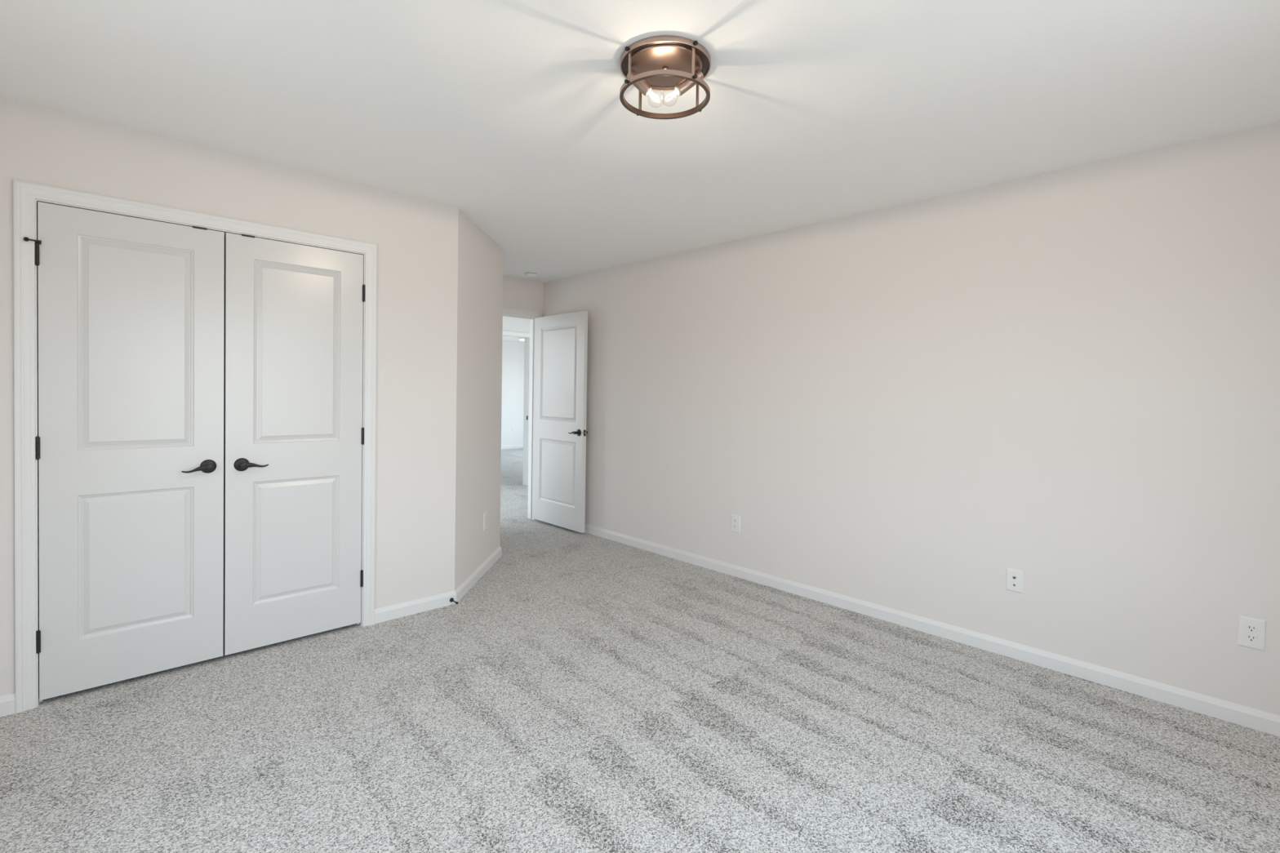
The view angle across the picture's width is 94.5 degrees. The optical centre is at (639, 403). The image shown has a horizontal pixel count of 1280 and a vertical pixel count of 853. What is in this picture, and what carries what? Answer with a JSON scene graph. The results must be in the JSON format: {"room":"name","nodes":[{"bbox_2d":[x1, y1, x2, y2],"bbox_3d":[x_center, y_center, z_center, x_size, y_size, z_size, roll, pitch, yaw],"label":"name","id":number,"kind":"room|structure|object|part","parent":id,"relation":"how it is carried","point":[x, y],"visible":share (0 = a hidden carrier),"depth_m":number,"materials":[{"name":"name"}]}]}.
{"room":"empty bedroom","nodes":[
{"label":"empty bedroom","id":0,"kind":"room"},
{"bbox_2d":[0,96,458,696],"bbox_3d":[-1.993,0.017,2.908,2.266,2.440,0.115,0,1,-43],"label":"wall","id":1,"kind":"structure","parent":0,"point":[415,238],"depth_m":3.23,"materials":[{"name":"paint"}]},
{"bbox_2d":[0,692,15,716],"bbox_3d":[-2.648,1.200,2.238,0.392,0.079,0.014,0,1,-43],"label":"baseboard","id":2,"kind":"structure","parent":1,"relation":"attached to","point":[7,702],"depth_m":2.35,"materials":[{"name":"white paint"}]},
{"bbox_2d":[23,201,224,700],"bbox_3d":[-2.227,0.201,2.597,0.661,2.034,0.094,0,1,-43],"label":"door","id":3,"kind":"structure","parent":1,"relation":"in","point":[130,440],"depth_m":2.59,"materials":[{"name":"white paint"}]},
{"bbox_3d":[-2.050,0.300,2.738,0.119,0.035,0.050,0,1,-43],"label":"lever","id":4,"kind":"part","parent":3,"relation":"part of","materials":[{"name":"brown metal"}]},
{"bbox_3d":[-2.036,0.295,2.790,0.064,0.064,0.010,0,1,-43],"label":"handle","id":5,"kind":"part","parent":3,"relation":"part of","materials":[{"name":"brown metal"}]},
{"bbox_2d":[13,179,377,713],"bbox_3d":[-2.024,0.175,2.872,1.388,2.124,0.132,0,1,-43],"label":"door frame","id":6,"kind":"structure","parent":1,"relation":"attached to","point":[26,195],"depth_m":2.40,"materials":[{"name":"white paint"}]},
{"bbox_2d":[223,232,364,655],"bbox_3d":[-1.750,0.200,3.049,0.637,2.034,0.094,0,1,-43],"label":"door","id":7,"kind":"structure","parent":1,"relation":"in","point":[294,431],"depth_m":3.03,"materials":[{"name":"white paint"}]},
{"bbox_3d":[-1.940,0.297,2.881,0.064,0.064,0.010,0,1,-43],"label":"handle","id":8,"kind":"part","parent":7,"relation":"part of","materials":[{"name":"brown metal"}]},
{"bbox_3d":[-1.887,0.298,2.892,0.119,0.028,0.050,0,1,-43],"label":"lever","id":9,"kind":"part","parent":7,"relation":"part of","materials":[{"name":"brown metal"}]},
{"bbox_2d":[373,591,456,623],"bbox_3d":[-1.320,1.198,3.497,0.492,0.079,0.014,0,1,-43],"label":"baseboard","id":10,"kind":"structure","parent":1,"relation":"attached to","point":[431,602],"depth_m":3.48,"materials":[{"name":"white paint"}]},
{"bbox_2d":[449,597,457,604],"bbox_3d":[-1.132,1.208,3.611,0.026,0.026,0.079,0,1,-43],"label":"door stop","id":11,"kind":"object","parent":10,"relation":"attached to","point":[451,599],"visible":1,"depth_m":3.63,"materials":[{"name":"brown metal"}]},
{"bbox_2d":[454,208,503,590],"bbox_3d":[-1.175,0.006,4.180,0.115,2.440,1.067,1,1,2],"label":"wall","id":12,"kind":"structure","parent":0,"point":[480,258],"depth_m":4.07,"materials":[{"name":"paint"}]},
{"bbox_2d":[454,546,502,601],"bbox_3d":[-1.129,1.187,4.200,0.014,0.079,1.079,1,1,2],"label":"baseboard","id":13,"kind":"structure","parent":12,"relation":"attached to","point":[473,578],"depth_m":4.10,"materials":[{"name":"white paint"}]},
{"bbox_2d":[483,511,487,530],"bbox_3d":[-1.124,0.853,4.301,0.008,0.124,0.079,1,1,2],"label":"wall outlet","id":14,"kind":"object","parent":12,"relation":"attached to","point":[485,514],"visible":1,"depth_m":4.29,"materials":[{"name":"white plastic"}]},
{"bbox_2d":[501,340,524,445],"bbox_3d":[-4.439,-0.195,12.087,6.215,2.440,0.115,0,1,-43],"label":"wall","id":15,"kind":"structure","parent":0,"point":[513,353],"depth_m":13.46,"materials":[{"name":"white paint"}]},
{"bbox_2d":[501,444,523,449],"bbox_3d":[-4.371,0.987,12.102,6.100,0.079,0.014,0,1,-43],"label":"baseboard","id":16,"kind":"structure","parent":15,"relation":"attached to","point":[513,446],"depth_m":13.48,"materials":[{"name":"white paint"}]},
{"bbox_2d":[502,315,529,333],"bbox_3d":[-1.144,-0.078,8.694,6.100,2.440,0.115,0,1,-43],"label":"wall","id":17,"kind":"structure","parent":0,"point":[513,324],"depth_m":8.07,"materials":[{"name":"white paint"}]},
{"bbox_2d":[502,330,529,485],"bbox_3d":[-1.880,0.078,8.003,0.907,2.131,0.150,0,1,-43],"label":"door frame","id":18,"kind":"structure","parent":17,"relation":"attached to","point":[526,335],"depth_m":8.25,"materials":[{"name":"white paint"}]},
{"bbox_2d":[502,275,543,312],"bbox_3d":[-1.549,-0.028,5.679,1.364,2.440,0.115,0,1,-43],"label":"wall","id":19,"kind":"structure","parent":0,"point":[517,293],"depth_m":5.92,"materials":[{"name":"paint"}]},
{"bbox_2d":[502,307,542,519],"bbox_3d":[-1.411,0.126,5.815,0.946,2.131,0.150,0,1,-43],"label":"door frame","id":20,"kind":"structure","parent":19,"relation":"attached to","point":[512,313],"depth_m":6.09,"materials":[{"name":"white paint"}]},
{"bbox_2d":[532,311,587,533],"bbox_3d":[-0.782,0.158,5.714,0.152,2.036,0.825,0,1,-43],"label":"door","id":21,"kind":"structure","parent":20,"relation":"attached to","point":[561,340],"depth_m":5.68,"materials":[{"name":"white paint"}]},
{"bbox_3d":[-0.618,0.265,5.467,0.050,0.028,0.119,0,1,-43],"label":"lever","id":22,"kind":"part","parent":21,"relation":"part of","materials":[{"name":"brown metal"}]},
{"bbox_2d":[0,448,1279,852],"bbox_3d":[-0.969,1.240,6.841,9.500,0.120,12.700,0,1,-43],"label":"floor","id":23,"kind":"structure","parent":0,"point":[588,693],"depth_m":2.22,"materials":[{"name":"grey carpet"}]},
{"bbox_2d":[0,0,1279,342],"bbox_3d":[-0.929,-1.310,6.793,9.500,0.100,12.700,0,1,-43],"label":"ceiling","id":24,"kind":"structure","parent":0,"point":[511,115],"depth_m":2.20,"materials":[{"name":"white paint"}]},
{"bbox_2d":[524,271,537,278],"bbox_3d":[-1.030,-1.219,5.598,0.122,0.038,0.122,0,1,-43],"label":"smoke detector","id":25,"kind":"object","parent":24,"relation":"attached to","point":[528,274],"visible":1,"depth_m":5.56,"materials":[{"name":"white plastic"}]},
{"bbox_2d":[619,35,711,119],"bbox_3d":[0.085,-1.079,1.998,0.305,0.149,0.305,1,1,-4],"label":"ceiling light","id":26,"kind":"object","parent":24,"relation":"attached to","point":[679,64],"visible":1,"depth_m":1.96,"materials":[{"name":"brown metal"}]},
{"bbox_3d":[-0.033,-1.093,1.914,0.004,0.097,0.012,0,1,-35],"label":"post","id":27,"kind":"part","parent":26,"relation":"part of","materials":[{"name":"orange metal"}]},
{"bbox_2d":[626,69,651,95],"bbox_3d":[-0.003,-1.093,2.003,0.086,0.090,0.036,1,1,-4],"label":"socket","id":28,"kind":"object","parent":26,"relation":"attached to","point":[642,85],"depth_m":1.99,"materials":[{"name":"brown metal"}]},
{"bbox_3d":[0.001,-1.096,2.115,0.012,0.097,0.004,0,1,-35],"label":"post","id":29,"kind":"part","parent":26,"relation":"part of","materials":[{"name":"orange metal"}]},
{"bbox_3d":[0.085,-1.139,1.997,0.251,0.008,0.251,0,1,-43],"label":"plate","id":30,"kind":"part","parent":26,"relation":"part of","materials":[{"name":"orange metal"}]},
{"bbox_2d":[675,66,703,95],"bbox_3d":[0.166,-1.087,1.992,0.097,0.095,0.036,1,1,-4],"label":"socket","id":31,"kind":"object","parent":26,"relation":"attached to","point":[685,85],"depth_m":1.98,"materials":[{"name":"brown metal"}]},
{"bbox_3d":[0.169,-1.089,1.880,0.012,0.097,0.004,0,1,-35],"label":"post","id":32,"kind":"part","parent":26,"relation":"part of","materials":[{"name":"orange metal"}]},
{"bbox_3d":[0.203,-1.092,2.081,0.004,0.097,0.012,0,1,-35],"label":"post","id":33,"kind":"part","parent":26,"relation":"part of","materials":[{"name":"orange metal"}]},
{"bbox_2d":[542,121,1279,715],"bbox_3d":[0.951,0.041,4.116,0.115,2.440,5.824,0,1,-43],"label":"wall","id":34,"kind":"structure","parent":0,"point":[1068,379],"depth_m":3.06,"materials":[{"name":"paint"}]},
{"bbox_2d":[731,514,740,533],"bbox_3d":[0.694,0.872,4.300,0.008,0.124,0.079,0,1,-43],"label":"wall outlet","id":35,"kind":"object","parent":34,"relation":"attached to","point":[735,519],"visible":1,"depth_m":4.29,"materials":[{"name":"white plastic"}]},
{"bbox_2d":[584,523,1279,737],"bbox_3d":[0.925,1.223,4.053,0.014,0.079,5.709,0,1,-43],"label":"baseboard","id":36,"kind":"structure","parent":34,"relation":"attached to","point":[1250,717],"depth_m":3.06,"materials":[{"name":"white paint"}]},
{"bbox_2d":[1005,568,1023,593],"bbox_3d":[1.909,0.902,3.015,0.012,0.114,0.076,0,1,-43],"label":"cable wall plate","id":37,"kind":"object","parent":34,"relation":"attached to","point":[1015,578],"visible":1,"depth_m":3.01,"materials":[{"name":"white plastic"}]},
{"bbox_2d":[1237,615,1266,651],"bbox_3d":[2.488,0.934,2.406,0.008,0.124,0.079,0,1,-43],"label":"wall outlet","id":38,"kind":"object","parent":34,"relation":"attached to","point":[1251,631],"visible":1,"depth_m":2.40,"materials":[{"name":"white plastic"}]},
{"bbox_2d":[1244,634,1257,642],"bbox_3d":[2.486,0.953,2.405,0.003,0.028,0.035,0,1,-43],"label":"receptacle","id":39,"kind":"object","parent":38,"relation":"attached to","point":[1248,637],"depth_m":2.40,"materials":[{"name":"white plastic"}]},
{"bbox_2d":[1245,624,1257,632],"bbox_3d":[2.487,0.914,2.404,0.003,0.028,0.035,0,1,-43],"label":"receptacle","id":40,"kind":"object","parent":38,"relation":"attached to","point":[1249,628],"depth_m":2.40,"materials":[{"name":"white plastic"}]}
]}

